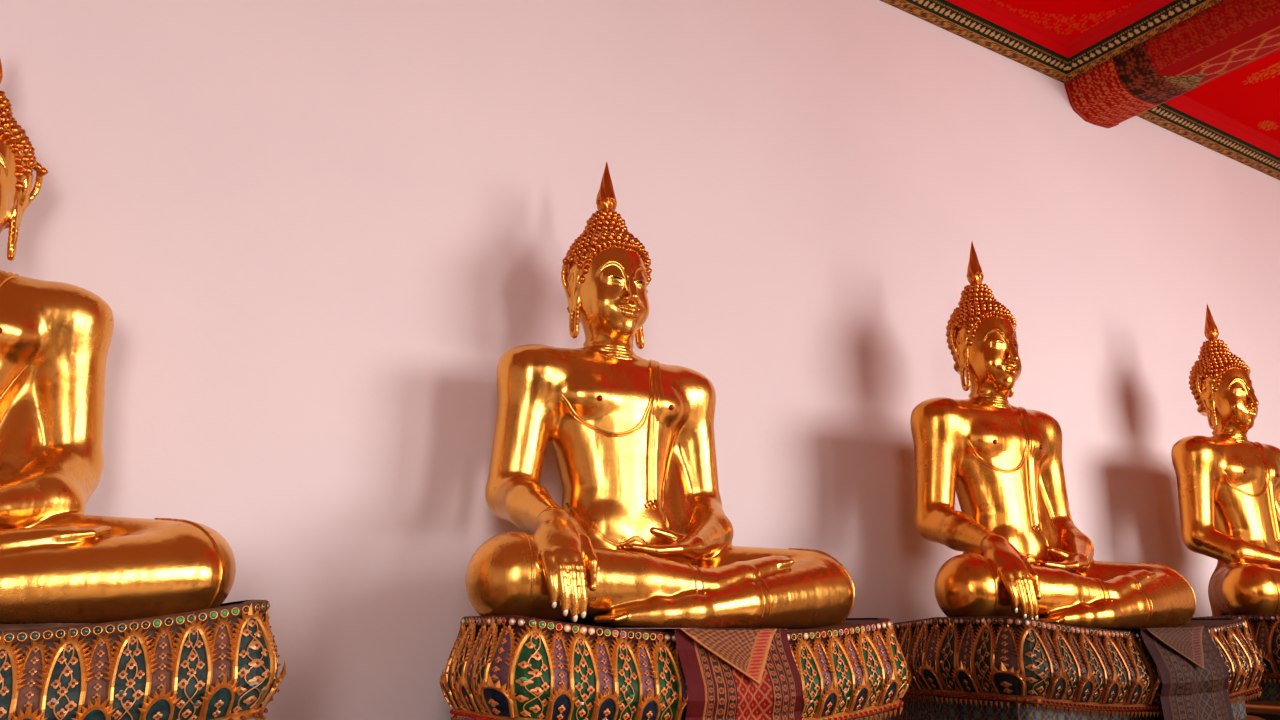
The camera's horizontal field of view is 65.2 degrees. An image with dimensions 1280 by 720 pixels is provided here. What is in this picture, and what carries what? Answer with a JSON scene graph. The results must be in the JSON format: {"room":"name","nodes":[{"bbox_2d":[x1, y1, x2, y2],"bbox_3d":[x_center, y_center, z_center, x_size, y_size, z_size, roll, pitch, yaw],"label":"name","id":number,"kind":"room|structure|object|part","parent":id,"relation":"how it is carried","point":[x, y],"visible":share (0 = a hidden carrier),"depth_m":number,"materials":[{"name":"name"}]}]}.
{"room":"house of worship","nodes":[
{"label":"house of worship","id":0,"kind":"room"},
{"bbox_2d":[0,0,1279,719],"bbox_3d":[1.364,0.321,4.096,15.500,4.600,0.200,9,-17,-30],"label":"wall","id":1,"kind":"structure","parent":0,"point":[316,236],"depth_m":3.20,"materials":[{"name":"paint"}]},
{"bbox_2d":[881,0,1070,82],"bbox_3d":[-1.322,-2.027,2.822,8.000,0.273,0.185,9,-17,-30],"label":"trim","id":2,"kind":"structure","parent":1,"relation":"attached to","point":[985,23],"depth_m":4.50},
{"bbox_2d":[1062,0,1222,82],"bbox_3d":[3.231,-1.936,2.806,0.185,0.088,4.860,9,-17,-30],"label":"trim","id":3,"kind":"structure","parent":1,"relation":"attached to","point":[1144,20],"depth_m":4.48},
{"bbox_2d":[1064,0,1279,127],"bbox_3d":[3.496,-1.798,2.942,0.450,0.226,4.852,9,-17,-30],"label":"ceiling beam","id":4,"kind":"structure","parent":1,"relation":"attached to","point":[1227,36],"depth_m":4.46,"materials":[{"name":"red paint"}]},
{"bbox_3d":[2.249,-1.261,4.945,0.450,0.226,0.012,9,-17,-30],"label":"edge moulding","id":5,"kind":"part","parent":4,"relation":"part of","materials":[{"name":"red paint"}]},
{"bbox_2d":[1136,95,1279,179],"bbox_3d":[5.081,-0.861,6.492,6.060,0.227,0.185,9,-17,-30],"label":"trim","id":6,"kind":"structure","parent":1,"relation":"attached to","point":[1184,116],"depth_m":5.34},
{"bbox_2d":[989,0,1279,141],"bbox_3d":[2.693,-2.085,2.451,15.500,0.366,4.960,9,-17,-30],"label":"ceiling","id":7,"kind":"structure","parent":0,"point":[1249,95],"depth_m":4.88,"materials":[{"name":"red paint"}]},
{"bbox_3d":[3.208,1.797,0.524,15.500,0.100,7.360,9,-17,-30],"label":"floor","id":8,"kind":"structure","parent":0,"visible":0},
{"bbox_2d":[0,600,285,719],"bbox_3d":[-1.372,1.219,1.614,1.340,1.625,0.676,9,-17,-30],"label":"pedestal","id":9,"kind":"object","parent":8,"relation":"on","point":[220,663],"visible":1,"depth_m":1.75,"materials":[{"name":"gold metal"}]},
{"bbox_3d":[-1.385,0.473,1.836,1.180,0.060,0.565,9,-17,-30],"label":"seat","id":10,"kind":"part","parent":9,"relation":"part of","materials":[{"name":"gold metal"}]},
{"bbox_2d":[0,59,235,623],"bbox_3d":[-1.393,-0.170,2.005,1.142,1.350,0.639,11,-18,-35],"label":"seated statue","id":11,"kind":"object","parent":9,"relation":"on","point":[59,563],"visible":0.98,"depth_m":2.03,"materials":[{"name":"gold metal"}]},
{"bbox_3d":[-1.369,0.006,2.069,0.045,0.433,0.132,-3,-15,10],"label":"shoulder sash","id":12,"kind":"part","parent":11,"relation":"part of","materials":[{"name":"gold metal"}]},
{"bbox_3d":[-1.380,0.494,1.821,1.244,0.117,0.610,9,-17,-30],"label":"seat","id":13,"kind":"part","parent":9,"relation":"part of","materials":[{"name":"gold metal"}]},
{"bbox_2d":[439,615,910,719],"bbox_3d":[0.062,1.416,2.310,1.170,1.592,0.676,9,-17,-30],"label":"pedestal","id":14,"kind":"object","parent":8,"relation":"on","point":[502,667],"visible":0.74,"depth_m":2.11,"materials":[{"name":"gold metal"}]},
{"bbox_2d":[465,162,854,627],"bbox_3d":[0.007,0.019,2.680,1.058,1.350,0.639,11,-18,-35],"label":"seated statue","id":15,"kind":"object","parent":14,"relation":"on","point":[640,535],"visible":0.96,"depth_m":2.61,"materials":[{"name":"gold metal"}]},
{"bbox_3d":[0.044,0.197,2.753,0.049,0.433,0.128,-2,-15,8],"label":"shoulder sash","id":16,"kind":"part","parent":15,"relation":"part of","materials":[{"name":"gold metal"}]},
{"bbox_3d":[0.055,0.695,2.516,1.074,0.091,0.610,9,-17,-30],"label":"seat","id":17,"kind":"part","parent":14,"relation":"part of","materials":[{"name":"gold metal"}]},
{"bbox_2d":[664,628,802,719],"bbox_3d":[0.205,0.822,2.235,0.363,0.429,0.184,9,-17,-30],"label":"altar cloth","id":18,"kind":"object","parent":14,"relation":"on","point":[736,674],"visible":0.99,"depth_m":2.19,"materials":[{"name":"red fabric"}]},
{"bbox_3d":[0.050,0.674,2.530,1.010,0.035,0.565,9,-17,-30],"label":"seat","id":19,"kind":"part","parent":14,"relation":"part of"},
{"bbox_2d":[892,616,1265,719],"bbox_3d":[1.304,1.568,2.892,1.200,1.592,0.676,9,-17,-30],"label":"pedestal","id":20,"kind":"object","parent":8,"relation":"on","point":[995,667],"visible":0.75,"depth_m":2.70,"materials":[{"name":"gold metal"}]},
{"bbox_2d":[910,242,1195,627],"bbox_3d":[1.249,0.182,3.287,1.029,1.350,0.556,10,-18,-32],"label":"seated statue","id":21,"kind":"object","parent":20,"relation":"on","point":[1024,555],"visible":0.92,"depth_m":3.24,"materials":[{"name":"gold metal"}]},
{"bbox_3d":[1.315,0.360,3.359,0.042,0.433,0.123,-4,-16,16],"label":"shoulder sash","id":22,"kind":"part","parent":21,"relation":"part of","materials":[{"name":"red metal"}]},
{"bbox_3d":[1.297,0.847,3.098,1.104,0.092,0.610,9,-17,-30],"label":"seat","id":23,"kind":"part","parent":20,"relation":"part of","materials":[{"name":"gold metal"}]},
{"bbox_3d":[1.292,0.826,3.113,1.040,0.036,0.565,9,-17,-30],"label":"seat","id":24,"kind":"part","parent":20,"relation":"part of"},
{"bbox_2d":[1136,626,1233,719],"bbox_3d":[1.544,0.987,2.874,0.407,0.433,0.184,9,-17,-30],"label":"altar cloth","id":25,"kind":"object","parent":20,"relation":"on","point":[1194,674],"visible":0.98,"depth_m":2.82,"materials":[{"name":"brown fabric"}]},
{"bbox_3d":[1.302,1.118,3.017,1.170,0.081,0.655,9,-17,-30],"label":"moulding","id":26,"kind":"part","parent":20,"relation":"part of","materials":[{"name":"gold metal"}]},
{"bbox_2d":[1192,614,1279,719],"bbox_3d":[2.586,1.761,3.651,1.220,1.603,0.676,9,-17,-30],"label":"pedestal","id":27,"kind":"object","parent":8,"relation":"on","point":[1264,629],"visible":0.17,"depth_m":3.44,"materials":[{"name":"gold metal"}]},
{"bbox_2d":[1171,304,1279,615],"bbox_3d":[2.550,0.370,4.058,1.063,1.346,0.560,8,-17,-26],"label":"seated statue","id":28,"kind":"object","parent":27,"relation":"on","point":[1228,483],"visible":0.94,"depth_m":4.03,"materials":[{"name":"gold metal"}]},
{"bbox_3d":[2.598,0.543,4.120,0.043,0.433,0.126,-5,-16,18],"label":"shoulder sash","id":29,"kind":"part","parent":28,"relation":"part of","materials":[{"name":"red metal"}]},
{"bbox_3d":[2.578,1.031,3.860,1.124,0.083,0.610,9,-17,-30],"label":"seat","id":30,"kind":"part","parent":27,"relation":"part of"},
{"bbox_3d":[2.583,1.301,3.778,1.190,0.072,0.655,9,-17,-30],"label":"moulding","id":31,"kind":"part","parent":27,"relation":"part of","materials":[{"name":"gold metal"}]}
]}

